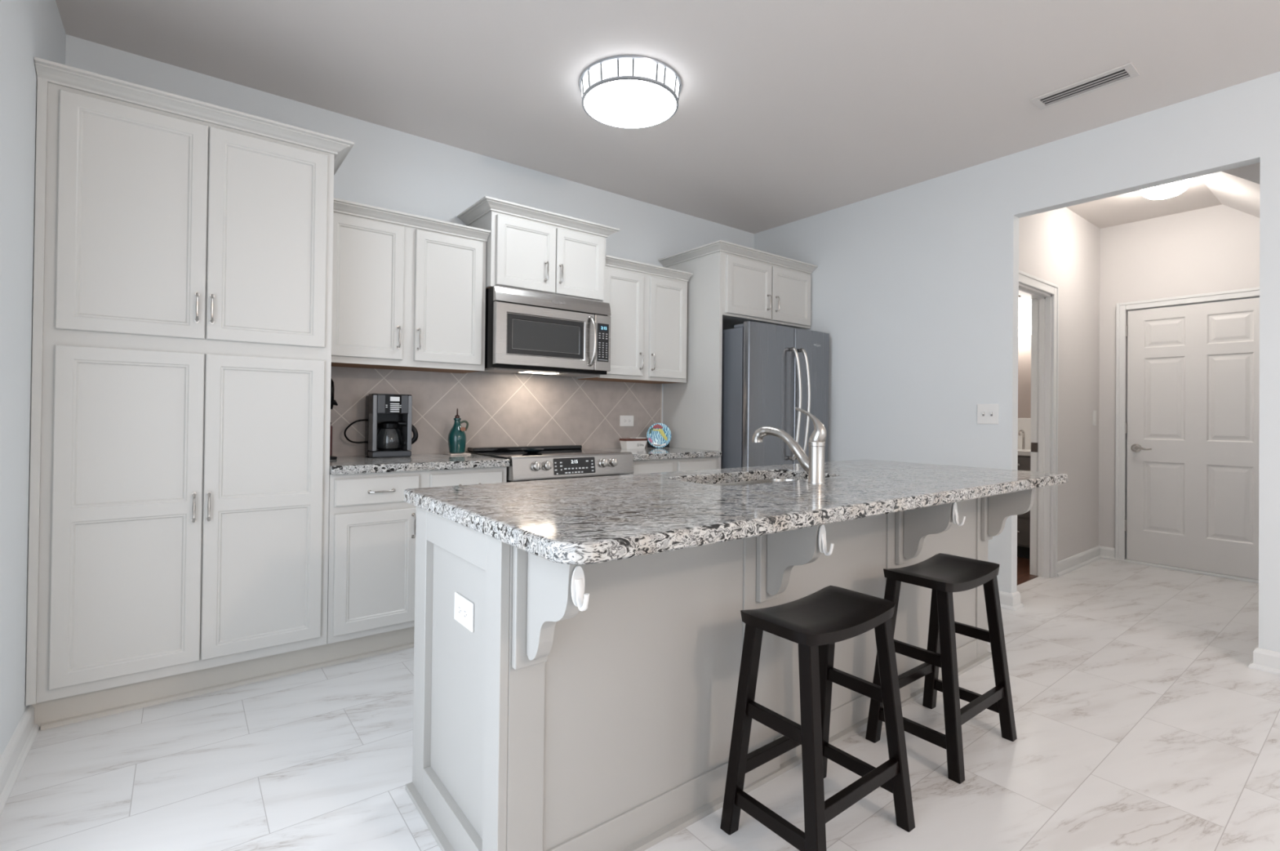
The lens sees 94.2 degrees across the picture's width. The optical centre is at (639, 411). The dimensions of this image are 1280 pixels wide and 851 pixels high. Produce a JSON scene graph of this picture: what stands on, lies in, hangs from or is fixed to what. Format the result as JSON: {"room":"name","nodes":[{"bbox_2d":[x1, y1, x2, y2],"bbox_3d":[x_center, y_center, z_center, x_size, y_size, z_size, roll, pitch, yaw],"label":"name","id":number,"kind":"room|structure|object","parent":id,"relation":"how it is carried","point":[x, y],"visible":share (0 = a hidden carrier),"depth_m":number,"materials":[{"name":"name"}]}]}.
{"room":"kitchen","nodes":[
{"label":"kitchen","id":0,"kind":"room"},
{"bbox_2d":[0,0,66,757],"bbox_3d":[-0.271,-0.246,-0.431,0.120,2.785,7.700,1,-1,-38],"label":"wall","id":1,"kind":"structure","parent":0,"point":[29,29],"depth_m":1.90,"materials":[{"name":"white paint"}]},
{"bbox_2d":[0,704,39,816],"bbox_3d":[-1.888,1.097,1.760,0.030,0.096,0.944,1,-1,-38],"label":"baseboard","id":2,"kind":"structure","parent":1,"relation":"attached to","point":[12,759],"depth_m":1.90,"materials":[{"name":"white wood"}]},
{"bbox_2d":[65,34,754,456],"bbox_3d":[-0.783,-0.218,3.967,4.440,2.785,0.109,1,-1,-38],"label":"wall","id":3,"kind":"structure","parent":0,"point":[384,167],"depth_m":3.66,"materials":[{"name":"white paint"}]},
{"bbox_2d":[331,197,490,373],"bbox_3d":[-1.305,-0.638,3.277,0.852,0.799,0.359,1,-1,-38],"label":"upper cabinet","id":4,"kind":"object","parent":3,"relation":"attached to","point":[409,290],"visible":0.94,"depth_m":3.17,"materials":[{"name":"white painted wood"}]},
{"bbox_2d":[457,195,620,302],"bbox_3d":[-0.628,-0.951,3.755,0.922,0.483,0.428,1,-1,-38],"label":"upper cabinet","id":5,"kind":"object","parent":3,"relation":"attached to","point":[529,248],"visible":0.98,"depth_m":3.58,"materials":[{"name":"white painted wood"}]},
{"bbox_2d":[480,285,610,377],"bbox_3d":[-0.611,-0.472,3.726,0.787,0.467,0.476,1,-1,-38],"label":"microwave","id":6,"kind":"object","parent":5,"relation":"attached to","point":[528,332],"visible":0.98,"depth_m":3.55,"materials":[{"name":"silver metal"}]},
{"bbox_2d":[619,415,633,426],"bbox_3d":[-0.098,0.071,4.421,0.126,0.080,0.008,1,-1,-38],"label":"power outlet","id":7,"kind":"object","parent":3,"relation":"attached to","point":[624,420],"visible":1,"depth_m":4.42,"materials":[{"name":"white plastic"}]},
{"bbox_2d":[576,254,693,383],"bbox_3d":[-0.031,-0.617,4.260,0.770,0.799,0.359,1,-1,-38],"label":"upper cabinet","id":8,"kind":"object","parent":3,"relation":"attached to","point":[648,303],"visible":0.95,"depth_m":4.16,"materials":[{"name":"white painted wood"}]},
{"bbox_2d":[0,556,1279,850],"bbox_3d":[2.358,1.241,1.597,6.800,0.100,7.700,1,-1,-38],"label":"floor","id":9,"kind":"structure","parent":0,"point":[1143,722],"depth_m":1.99,"materials":[{"name":"tile"}]},
{"bbox_2d":[25,57,414,729],"bbox_3d":[-1.591,-0.027,2.858,1.808,2.367,0.674,1,-1,-38],"label":"pantry cabinet","id":10,"kind":"object","parent":9,"relation":"on","point":[180,475],"visible":0.98,"depth_m":2.32,"materials":[{"name":"grey wood"}]},
{"bbox_2d":[327,466,506,643],"bbox_3d":[-1.225,0.669,3.143,0.854,0.759,0.651,1,-1,-38],"label":"base cabinet","id":11,"kind":"object","parent":9,"relation":"on","point":[371,539],"visible":0.56,"depth_m":2.77,"materials":[{"name":"grey wood"}]},
{"bbox_2d":[329,453,509,474],"bbox_3d":[-1.225,0.269,3.153,0.855,0.039,0.638,1,-1,-38],"label":"countertop","id":12,"kind":"structure","parent":11,"relation":"on","point":[433,461],"depth_m":2.96,"materials":[{"name":"stone"}]},
{"bbox_2d":[329,377,337,459],"bbox_3d":[-1.622,0.035,3.067,0.104,0.418,0.170,1,-1,-38],"label":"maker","id":13,"kind":"object","parent":12,"relation":"on","point":[333,402],"visible":0.22,"depth_m":3.05,"materials":[{"name":"black plastic"}]},
{"bbox_2d":[329,424,332,455],"bbox_3d":[-1.622,0.148,3.048,0.078,0.161,0.078,1,-1,-38],"label":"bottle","id":14,"kind":"object","parent":13,"relation":"on","point":[331,428],"depth_m":3.04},
{"bbox_2d":[343,393,417,457],"bbox_3d":[-1.404,0.078,3.234,0.345,0.340,0.182,1,-1,-38],"label":"coffee maker","id":15,"kind":"object","parent":12,"relation":"on","point":[388,426],"visible":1,"depth_m":3.21,"materials":[{"name":"black plastic"}]},
{"bbox_2d":[443,452,471,455],"bbox_3d":[-1.077,0.249,3.494,0.120,0.008,0.130,1,-1,-38],"label":"coaster","id":16,"kind":"object","parent":12,"relation":"on","point":[446,453],"visible":0.81,"depth_m":3.45,"materials":[{"name":"beige tile"}]},
{"bbox_2d":[447,408,468,453],"bbox_3d":[-1.072,0.114,3.498,0.114,0.262,0.105,1,-1,-38],"label":"oil cruet","id":17,"kind":"object","parent":16,"relation":"on","point":[456,438],"visible":1,"depth_m":3.46,"materials":[{"name":"teal ceramic"}]},
{"bbox_2d":[465,444,633,482],"bbox_3d":[-0.549,0.691,3.633,0.805,0.928,0.700,1,-1,-38],"label":"range","id":18,"kind":"object","parent":9,"relation":"on","point":[554,461],"visible":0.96,"depth_m":3.43,"materials":[{"name":"silver metal"}]},
{"bbox_2d":[521,448,543,453],"bbox_3d":[-0.650,0.239,3.596,0.136,0.022,0.136,1,-1,-38],"label":"spoon rest","id":19,"kind":"object","parent":18,"relation":"on","point":[526,450],"visible":1,"depth_m":3.56,"materials":[{"name":"black ceramic"}]},
{"bbox_2d":[465,448,618,458],"bbox_3d":[-0.571,0.256,3.671,0.805,0.006,0.613,1,-1,-38],"label":"cooktop","id":20,"kind":"object","parent":18,"relation":"in","point":[505,453],"depth_m":3.63,"materials":[{"name":"black glass"}]},
{"bbox_2d":[629,456,717,474],"bbox_3d":[0.068,0.748,4.140,0.776,0.874,0.651,1,-1,-38],"label":"base cabinet","id":21,"kind":"object","parent":9,"relation":"on","point":[646,466],"visible":0.05,"depth_m":3.92,"materials":[{"name":"grey wood"}]},
{"bbox_2d":[592,447,721,460],"bbox_3d":[0.066,0.290,4.149,0.779,0.039,0.638,1,-1,-38],"label":"countertop","id":22,"kind":"structure","parent":21,"relation":"on","point":[646,453],"depth_m":3.98,"materials":[{"name":"stone"}]},
{"bbox_2d":[619,436,647,448],"bbox_3d":[-0.047,0.231,4.306,0.196,0.080,0.086,1,-1,-38],"label":"butter dish","id":23,"kind":"object","parent":22,"relation":"on","point":[637,442],"visible":1,"depth_m":4.27,"materials":[{"name":"white ceramic"}]},
{"bbox_2d":[647,440,669,447],"bbox_3d":[0.135,0.211,4.472,0.168,0.124,0.047,1,0,-10],"label":"plate stand","id":24,"kind":"object","parent":22,"relation":"on","point":[649,445],"visible":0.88,"depth_m":4.44,"materials":[{"name":"black plastic"}]},
{"bbox_2d":[646,422,671,447],"bbox_3d":[0.142,0.179,4.433,0.186,0.186,0.019,1,0,-10],"label":"plate","id":25,"kind":"object","parent":24,"relation":"on","point":[659,434],"visible":1,"depth_m":4.43,"materials":[{"name":"ceramic"}]},
{"bbox_2d":[405,488,1035,850],"bbox_3d":[0.565,0.740,2.287,2.591,0.873,0.829,1,-1,-38],"label":"kitchen island","id":26,"kind":"object","parent":9,"relation":"on","point":[550,724],"visible":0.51,"depth_m":1.64,"materials":[{"name":"white wood"}]},
{"bbox_2d":[453,591,474,631],"bbox_3d":[-0.466,0.528,1.568,0.008,0.074,0.126,1,-1,-38],"label":"power outlet","id":27,"kind":"object","parent":26,"relation":"attached to","point":[464,607],"visible":1,"depth_m":1.56,"materials":[{"name":"white plastic"}]},
{"bbox_2d":[457,603,462,615],"bbox_3d":[-0.480,0.528,1.583,0.003,0.028,0.031,1,-1,-38],"label":"socket","id":28,"kind":"object","parent":27,"relation":"attached to","point":[459,605],"depth_m":1.58,"materials":[{"name":"grey plastic"}]},
{"bbox_2d":[462,607,467,620],"bbox_3d":[-0.455,0.528,1.551,0.003,0.028,0.031,1,-1,-38],"label":"socket","id":29,"kind":"object","parent":27,"relation":"attached to","point":[464,609],"depth_m":1.55,"materials":[{"name":"grey plastic"}]},
{"bbox_2d":[571,565,589,611],"bbox_3d":[-0.117,0.363,1.211,0.031,0.088,0.040,1,-1,-38],"label":"hook","id":30,"kind":"object","parent":26,"relation":"attached to","point":[578,584],"visible":1,"depth_m":1.22,"materials":[{"name":"white metal"}]},
{"bbox_2d":[404,459,1067,564],"bbox_3d":[0.589,0.283,2.272,2.603,0.041,1.010,1,-1,-38],"label":"island countertop","id":31,"kind":"structure","parent":26,"relation":"on","point":[587,520],"depth_m":1.68,"materials":[{"name":"stone"}]},
{"bbox_2d":[709,478,798,485],"bbox_3d":[0.469,0.394,2.387,0.776,0.180,0.386,1,-1,-38],"label":"sink","id":32,"kind":"object","parent":31,"relation":"in","point":[770,480],"visible":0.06,"depth_m":2.64,"materials":[{"name":"silver metal"}]},
{"bbox_2d":[751,406,826,483],"bbox_3d":[0.560,0.122,2.266,0.062,0.279,0.321,1,-1,-45],"label":"faucet","id":33,"kind":"object","parent":31,"relation":"on","point":[813,464],"visible":1,"depth_m":2.17,"materials":[{"name":"silver metal"}]},
{"bbox_2d":[818,524,834,555],"bbox_3d":[0.543,0.374,1.720,0.031,0.088,0.040,1,-1,-38],"label":"hook","id":34,"kind":"object","parent":26,"relation":"attached to","point":[822,532],"visible":0.98,"depth_m":1.73,"materials":[{"name":"white metal"}]},
{"bbox_2d":[952,502,965,525],"bbox_3d":[1.197,0.385,2.224,0.031,0.088,0.040,1,-1,-38],"label":"hook","id":35,"kind":"object","parent":26,"relation":"attached to","point":[955,515],"visible":0.99,"depth_m":2.23,"materials":[{"name":"white metal"}]},
{"bbox_2d":[657,240,817,468],"bbox_3d":[0.769,0.013,4.678,1.100,2.367,0.674,1,-1,-38],"label":"tall cabinet","id":36,"kind":"object","parent":9,"relation":"on","point":[731,284],"visible":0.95,"depth_m":4.36,"materials":[{"name":"grey wood"}]},
{"bbox_2d":[720,320,829,468],"bbox_3d":[0.891,0.279,4.589,0.920,1.776,0.846,1,-1,-38],"label":"refrigerator","id":37,"kind":"object","parent":9,"relation":"on","point":[768,371],"visible":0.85,"depth_m":4.20,"materials":[{"name":"grey metal"}]},
{"bbox_2d":[720,585,915,850],"bbox_3d":[0.504,0.860,1.675,0.448,0.621,0.330,1,-1,-38],"label":"bar stool","id":38,"kind":"object","parent":9,"relation":"on","point":[830,615],"visible":1,"depth_m":1.64,"materials":[{"name":"black wood"}]},
{"bbox_2d":[865,552,1017,783],"bbox_3d":[1.091,0.870,2.148,0.448,0.621,0.330,1,-1,-38],"label":"bar stool","id":39,"kind":"object","parent":9,"relation":"on","point":[946,574],"visible":0.91,"depth_m":2.11,"materials":[{"name":"black wood"}]},
{"bbox_2d":[1017,417,1031,558],"bbox_3d":[3.113,0.643,5.398,0.533,1.170,1.240,1,-1,-38],"label":"bathroom vanity","id":40,"kind":"object","parent":9,"relation":"on","point":[1024,424],"visible":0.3,"depth_m":4.95,"materials":[{"name":"black"}]},
{"bbox_2d":[1018,429,1024,448],"bbox_3d":[3.313,0.247,5.157,0.022,0.173,0.175,0,-1,44],"label":"vanity faucet","id":41,"kind":"object","parent":40,"relation":"on","point":[1020,432],"depth_m":5.20,"materials":[{"name":"silver metal"}]},
{"bbox_2d":[55,0,1279,233],"bbox_3d":[2.603,-1.641,1.784,7.340,0.100,7.700,1,-1,-38],"label":"ceiling","id":42,"kind":"structure","parent":0,"point":[788,111],"depth_m":2.80,"materials":[{"name":"white paint"}]},
{"bbox_2d":[578,54,681,128],"bbox_3d":[-0.048,-1.558,2.941,0.508,0.106,0.508,1,-1,-38],"label":"ceiling light","id":43,"kind":"object","parent":42,"relation":"attached to","point":[629,91],"visible":1,"depth_m":2.83,"materials":[{"name":"grey glass"}]},
{"bbox_2d":[583,80,676,128],"bbox_3d":[-0.048,-1.510,2.940,0.458,0.011,0.458,1,-1,-38],"label":"diffuser","id":44,"kind":"object","parent":43,"relation":"attached to","point":[620,104],"depth_m":2.90,"materials":[{"name":"white glass"}]},
{"bbox_2d":[1030,62,1140,110],"bbox_3d":[2.168,-1.582,2.909,0.151,0.010,0.408,1,-1,-38],"label":"ceiling vent","id":45,"kind":"object","parent":42,"relation":"in","point":[1127,71],"visible":1,"depth_m":2.89,"materials":[{"name":"white metal"}]},
{"bbox_2d":[1140,177,1193,199],"bbox_3d":[3.559,-1.506,4.029,0.280,0.113,0.280,1,-1,-38],"label":"ceiling light","id":46,"kind":"object","parent":42,"relation":"attached to","point":[1171,189],"visible":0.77,"depth_m":3.97,"materials":[{"name":"white glass"}]},
{"bbox_2d":[754,71,1279,652],"bbox_3d":[3.326,-0.186,2.342,0.085,2.785,7.700,1,-1,-38],"label":"wall","id":47,"kind":"structure","parent":0,"point":[914,288],"depth_m":3.80,"materials":[{"name":"white paint"}]},
{"bbox_2d":[977,404,998,423],"bbox_3d":[2.183,0.017,3.736,0.018,0.126,0.124,1,-1,-38],"label":"light switch","id":48,"kind":"object","parent":47,"relation":"attached to","point":[986,413],"visible":1,"depth_m":3.74,"materials":[{"name":"white plastic"}]},
{"bbox_2d":[998,590,1024,610],"bbox_3d":[1.882,1.157,4.186,0.145,0.096,1.417,1,-1,-38],"label":"baseboard","id":49,"kind":"structure","parent":47,"relation":"attached to","point":[1009,601],"depth_m":3.63,"materials":[{"name":"white wood"}]},
{"bbox_2d":[1248,644,1279,675],"bbox_3d":[4.260,1.160,1.101,0.145,0.096,4.392,1,-1,-38],"label":"baseboard","id":50,"kind":"structure","parent":47,"relation":"attached to","point":[1264,660],"depth_m":2.76,"materials":[{"name":"white wood"}]},
{"bbox_2d":[1017,334,1031,417],"bbox_3d":[3.174,-0.161,5.861,0.100,2.785,1.940,1,-1,-38],"label":"wall","id":51,"kind":"structure","parent":0,"point":[1024,341],"depth_m":5.38,"materials":[{"name":"beige paint"}]},
{"bbox_2d":[1018,294,1031,335],"bbox_3d":[3.363,-0.877,5.388,0.194,0.385,0.520,1,-1,-38],"label":"vanity light","id":52,"kind":"object","parent":51,"relation":"attached to","point":[1024,303],"visible":0.14,"depth_m":5.23,"materials":[{"name":"glass"}]},
{"bbox_2d":[1018,207,1100,569],"bbox_3d":[3.044,-0.173,4.460,2.055,2.785,0.120,1,-1,-38],"label":"wall","id":53,"kind":"structure","parent":0,"point":[1060,247],"depth_m":4.65,"materials":[{"name":"white paint"}]},
{"bbox_2d":[1018,270,1058,577],"bbox_3d":[2.654,0.138,4.148,0.985,2.150,0.149,1,-1,-38],"label":"trim","id":54,"kind":"structure","parent":53,"relation":"attached to","point":[1044,306],"depth_m":4.38,"materials":[{"name":"white wood"}]},
{"bbox_2d":[1057,545,1115,576],"bbox_3d":[3.512,1.179,4.671,1.020,0.096,0.120,1,-1,-38],"label":"baseboard","id":55,"kind":"structure","parent":53,"relation":"attached to","point":[1068,564],"depth_m":4.76,"materials":[{"name":"white wood"}]},
{"bbox_2d":[1098,204,1259,559],"bbox_3d":[4.642,-0.158,4.152,0.100,2.785,2.560,1,-1,-38],"label":"wall","id":56,"kind":"structure","parent":0,"point":[1215,248],"depth_m":4.77,"materials":[{"name":"white paint"}]},
{"bbox_2d":[1115,287,1259,560],"bbox_3d":[4.253,0.169,4.548,0.024,2.129,0.981,1,-1,-38],"label":"trim","id":57,"kind":"structure","parent":56,"relation":"attached to","point":[1121,308],"depth_m":4.90,"materials":[{"name":"white wood"}]},
{"bbox_2d":[1124,296,1259,582],"bbox_3d":[4.272,0.201,4.563,0.173,2.067,0.857,1,-1,-38],"label":"door","id":58,"kind":"structure","parent":56,"relation":"in","point":[1193,423],"depth_m":4.55,"materials":[{"name":"white wood"}]},
{"bbox_2d":[1198,162,1259,217],"bbox_3d":[4.377,-0.895,3.398,1.260,1.327,1.690,1,-1,-38],"label":"wall","id":59,"kind":"structure","parent":0,"point":[1238,188],"depth_m":3.81,"materials":[{"name":"white paint"}]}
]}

